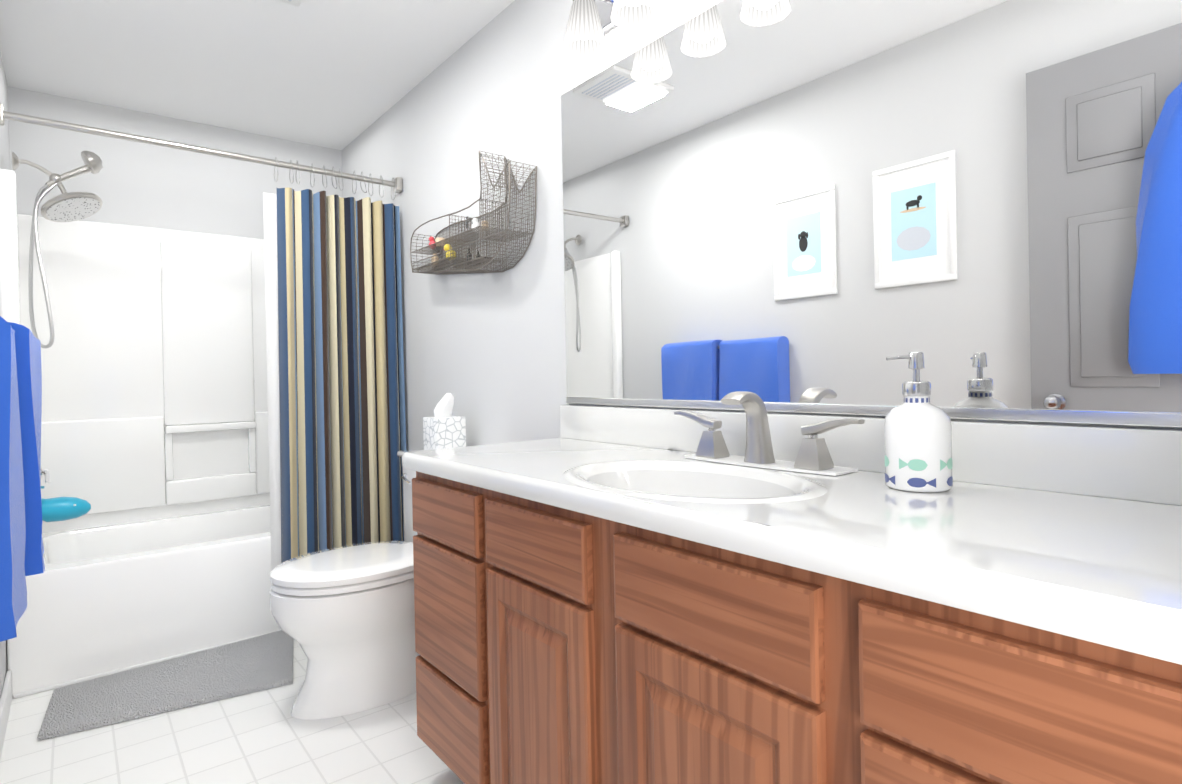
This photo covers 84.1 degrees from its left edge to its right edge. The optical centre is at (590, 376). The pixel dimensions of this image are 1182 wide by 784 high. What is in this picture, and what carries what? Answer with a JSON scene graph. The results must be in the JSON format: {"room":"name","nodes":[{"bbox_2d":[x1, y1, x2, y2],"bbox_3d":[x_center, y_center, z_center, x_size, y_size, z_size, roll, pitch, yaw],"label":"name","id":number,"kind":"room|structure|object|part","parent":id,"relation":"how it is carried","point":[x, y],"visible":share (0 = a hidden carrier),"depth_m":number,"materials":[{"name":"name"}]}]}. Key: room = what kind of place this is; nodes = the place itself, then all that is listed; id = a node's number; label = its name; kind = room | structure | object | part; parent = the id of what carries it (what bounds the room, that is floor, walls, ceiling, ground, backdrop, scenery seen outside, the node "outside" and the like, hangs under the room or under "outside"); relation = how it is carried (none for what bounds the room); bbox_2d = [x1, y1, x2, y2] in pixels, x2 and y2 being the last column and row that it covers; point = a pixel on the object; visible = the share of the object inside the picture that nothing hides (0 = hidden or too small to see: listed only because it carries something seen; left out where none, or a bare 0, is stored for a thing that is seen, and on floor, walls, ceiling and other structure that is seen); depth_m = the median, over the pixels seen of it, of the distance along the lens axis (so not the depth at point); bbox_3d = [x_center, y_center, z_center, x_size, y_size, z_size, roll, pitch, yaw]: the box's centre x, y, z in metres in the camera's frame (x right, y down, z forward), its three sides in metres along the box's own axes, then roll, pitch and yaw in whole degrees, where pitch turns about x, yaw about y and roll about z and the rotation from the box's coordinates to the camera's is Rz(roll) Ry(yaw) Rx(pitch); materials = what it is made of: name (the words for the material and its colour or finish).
{"room":"bathroom","nodes":[
{"label":"bathroom","id":0,"kind":"room"},
{"bbox_2d":[0,52,9,697],"bbox_3d":[-1.319,-0.089,1.280,0.100,2.285,3.865,-1,0,-38],"label":"wall","id":1,"kind":"structure","parent":0,"point":[4,149],"depth_m":2.48,"materials":[{"name":"white paint"}]},
{"bbox_2d":[0,670,11,759],"bbox_3d":[-1.285,1.005,1.362,0.013,0.095,2.030,-1,0,-38],"label":"baseboard","id":2,"kind":"structure","parent":1,"relation":"attached to","point":[5,700],"depth_m":1.98,"materials":[{"name":"white"}]},
{"bbox_2d":[0,316,44,641],"bbox_3d":[-1.423,0.199,1.601,0.124,0.667,0.761,-1,0,-38],"label":"towel","id":3,"kind":"object","parent":1,"relation":"attached to","point":[21,549],"visible":1,"depth_m":1.45,"materials":[{"name":"blue fabric"}]},
{"bbox_2d":[12,150,102,347],"bbox_3d":[-2.049,-0.499,2.533,0.274,0.787,0.197,-1,0,-38],"label":"shower head","id":4,"kind":"object","parent":1,"relation":"attached to","point":[64,206],"visible":1,"depth_m":2.50},
{"bbox_2d":[0,103,402,192],"bbox_3d":[-1.395,-0.857,2.536,1.368,0.072,0.052,-1,0,-38],"label":"shower curtain rod","id":5,"kind":"object","parent":1,"relation":"attached to","point":[4,115],"visible":0.98,"depth_m":2.43,"materials":[{"name":"silver metal"}]},
{"bbox_2d":[274,157,277,181],"bbox_3d":[-1.268,-0.834,2.637,0.007,0.103,0.051,-1,0,-38],"label":"curtain ring","id":6,"kind":"object","parent":5,"relation":"hanging from","point":[275,157],"depth_m":2.63,"materials":[{"name":"silver metal"}]},
{"bbox_2d":[289,159,296,183],"bbox_3d":[-1.222,-0.835,2.671,0.007,0.103,0.051,-1,0,-38],"label":"curtain ring","id":7,"kind":"object","parent":5,"relation":"hanging from","point":[290,159],"depth_m":2.66,"materials":[{"name":"silver metal"}]},
{"bbox_2d":[310,163,314,187],"bbox_3d":[-1.158,-0.837,2.723,0.007,0.103,0.051,-1,0,-38],"label":"curtain ring","id":8,"kind":"object","parent":5,"relation":"hanging from","point":[312,163],"depth_m":2.72,"materials":[{"name":"silver metal"}]},
{"bbox_2d":[322,165,326,187],"bbox_3d":[-1.118,-0.838,2.748,0.007,0.103,0.056,-1,0,-38],"label":"curtain ring","id":9,"kind":"object","parent":5,"relation":"hanging from","point":[323,165],"depth_m":2.74,"materials":[{"name":"silver metal"}]},
{"bbox_2d":[331,167,340,189],"bbox_3d":[-1.085,-0.839,2.767,0.007,0.103,0.067,-1,0,-38],"label":"curtain ring","id":10,"kind":"object","parent":5,"relation":"hanging from","point":[335,179],"depth_m":2.77,"materials":[{"name":"silver metal"}]},
{"bbox_2d":[352,171,356,193],"bbox_3d":[-1.023,-0.840,2.831,0.007,0.103,0.051,-1,0,-38],"label":"curtain ring","id":11,"kind":"object","parent":5,"relation":"hanging from","point":[354,171],"depth_m":2.82,"materials":[{"name":"silver metal"}]},
{"bbox_2d":[360,172,369,194],"bbox_3d":[-0.987,-0.841,2.840,0.007,0.103,0.072,-1,0,-38],"label":"curtain ring","id":12,"kind":"object","parent":5,"relation":"hanging from","point":[361,172],"depth_m":2.86,"materials":[{"name":"silver metal"}]},
{"bbox_2d":[379,176,383,197],"bbox_3d":[-0.930,-0.842,2.903,0.007,0.103,0.051,-1,0,-38],"label":"curtain ring","id":13,"kind":"object","parent":5,"relation":"hanging from","point":[380,176],"depth_m":2.89,"materials":[{"name":"silver metal"}]},
{"bbox_2d":[391,178,395,199],"bbox_3d":[-0.887,-0.843,2.939,0.007,0.103,0.051,-1,0,-38],"label":"curtain ring","id":14,"kind":"object","parent":5,"relation":"hanging from","point":[392,178],"depth_m":2.93,"materials":[{"name":"silver metal"}]},
{"bbox_2d":[263,192,280,570],"bbox_3d":[-1.091,0.067,2.814,0.548,1.630,0.006,-1,0,-38],"label":"curtain liner","id":15,"kind":"object","parent":14,"relation":"hanging from","point":[271,258],"visible":0.02,"depth_m":2.66,"materials":[{"name":"white plastic"}]},
{"bbox_2d":[276,187,405,562],"bbox_3d":[-1.041,0.085,2.783,0.524,1.712,0.077,-1,0,-38],"label":"shower curtain","id":16,"kind":"object","parent":14,"relation":"hanging from","point":[342,399],"visible":0.94,"depth_m":2.75,"materials":[{"name":"multicoloured fabric"}]},
{"bbox_2d":[8,86,342,238],"bbox_3d":[-1.913,-0.086,3.212,1.370,2.285,0.100,-1,0,-38],"label":"wall","id":17,"kind":"structure","parent":0,"point":[132,183],"depth_m":3.07,"materials":[{"name":"white paint"}]},
{"bbox_2d":[0,639,463,783],"bbox_3d":[-0.720,1.069,1.742,1.570,0.060,3.865,-1,0,-38],"label":"floor","id":18,"kind":"structure","parent":0,"point":[262,737],"depth_m":1.85,"materials":[{"name":"tile"}]},
{"bbox_2d":[0,169,280,697],"bbox_3d":[-1.638,0.177,2.874,1.364,1.750,0.760,-1,0,-38],"label":"bathtub surround","id":19,"kind":"object","parent":18,"relation":"on","point":[155,501],"visible":0.6,"depth_m":2.90,"materials":[{"name":"white plastic"}]},
{"bbox_2d":[13,630,279,697],"bbox_3d":[-1.380,1.042,2.574,1.338,0.014,0.013,-1,0,-38],"label":"trim","id":20,"kind":"structure","parent":19,"relation":"attached to","point":[38,690],"depth_m":2.30,"materials":[{"name":"white"}]},
{"bbox_2d":[37,630,292,740],"bbox_3d":[-1.377,1.039,2.247,0.790,0.018,0.492,-1,0,-38],"label":"bath mat","id":21,"kind":"object","parent":18,"relation":"on","point":[253,664],"visible":0.96,"depth_m":2.19,"materials":[{"name":"grey fabric"}]},
{"bbox_2d":[269,449,423,719],"bbox_3d":[-0.688,0.658,2.203,0.721,0.757,0.470,-1,0,-38],"label":"toilet","id":22,"kind":"object","parent":18,"relation":"on","point":[344,617],"visible":0.65,"depth_m":2.02,"materials":[{"name":"white ceramic"}]},
{"bbox_2d":[423,393,465,449],"bbox_3d":[-0.537,0.167,2.398,0.115,0.214,0.116,-1,0,-38],"label":"tissue box","id":23,"kind":"object","parent":22,"relation":"on","point":[443,428],"visible":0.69,"depth_m":2.37,"materials":[{"name":"white cardboard"}]},
{"bbox_2d":[402,405,1181,783],"bbox_3d":[0.218,0.553,1.222,0.519,0.940,1.598,-1,0,-38],"label":"bathroom vanity","id":24,"kind":"object","parent":18,"relation":"on","point":[555,645],"depth_m":0.90,"materials":[{"name":"brown wood"}]},
{"bbox_2d":[674,391,864,475],"bbox_3d":[0.326,0.104,1.322,0.140,0.151,0.451,-1,0,-38],"label":"faucet","id":25,"kind":"object","parent":24,"relation":"on","point":[813,456],"visible":1,"depth_m":1.31,"materials":[{"name":"silver metal"}]},
{"bbox_3d":[0.211,0.197,1.221,0.519,0.228,1.598,-1,0,-38],"label":"bathroom vanity top","id":26,"kind":"part","parent":24,"relation":"part of","materials":[{"name":"white stone"}]},
{"bbox_2d":[884,352,952,491],"bbox_3d":[0.520,0.068,1.044,0.097,0.216,0.097,-1,0,-38],"label":"soap dispenser","id":27,"kind":"object","parent":24,"relation":"on","point":[918,439],"visible":1,"depth_m":1.01,"materials":[{"name":"white ceramic"}]},
{"bbox_2d":[0,0,513,149],"bbox_3d":[-0.767,-1.275,1.731,1.570,0.060,3.865,-1,0,-38],"label":"ceiling","id":28,"kind":"structure","parent":0,"point":[338,74],"depth_m":2.52,"materials":[{"name":"white paint"}]},
{"bbox_2d":[278,0,302,6],"bbox_3d":[-1.016,-1.224,1.950,0.350,0.034,0.280,-1,0,-38],"label":"fan","id":29,"kind":"object","parent":28,"relation":"attached to","point":[297,3],"visible":1,"depth_m":2.14,"materials":[{"name":"white plastic"}]},
{"bbox_2d":[342,0,1181,450],"bbox_3d":[-0.168,-0.117,2.193,0.100,2.285,3.865,-1,0,-38],"label":"wall","id":30,"kind":"structure","parent":0,"point":[486,352],"depth_m":2.33,"materials":[{"name":"white paint"}]},
{"bbox_2d":[410,151,536,274],"bbox_3d":[-0.451,-0.558,2.371,0.103,0.395,0.776,-1,0,-38],"label":"wire basket","id":31,"kind":"object","parent":30,"relation":"attached to","point":[468,261],"visible":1,"depth_m":2.23,"materials":[{"name":"silver metal"}]},
{"bbox_2d":[562,0,659,59],"bbox_3d":[0.307,-0.958,1.340,0.182,0.213,1.185,-1,0,-38],"label":"sconce","id":32,"kind":"object","parent":30,"relation":"attached to","point":[604,7],"depth_m":1.66,"materials":[{"name":"white glass"}]},
{"bbox_3d":[-0.017,-0.909,1.698,0.116,0.124,0.116,-1,0,-38],"label":"vanity light fixture shade","id":33,"kind":"part","parent":32,"relation":"part of","materials":[{"name":"white glass"}]},
{"bbox_3d":[0.103,-0.911,1.546,0.116,0.124,0.116,-1,0,-38],"label":"vanity light fixture shade","id":34,"kind":"part","parent":32,"relation":"part of","materials":[{"name":"white glass"}]},
{"bbox_2d":[561,0,1181,427],"bbox_3d":[0.408,-0.392,1.369,0.010,0.932,1.574,-1,0,-38],"label":"vanity mirror","id":35,"kind":"object","parent":30,"relation":"attached to","point":[813,206],"visible":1,"depth_m":1.20,"materials":[{"name":"clear glass"}]}
]}

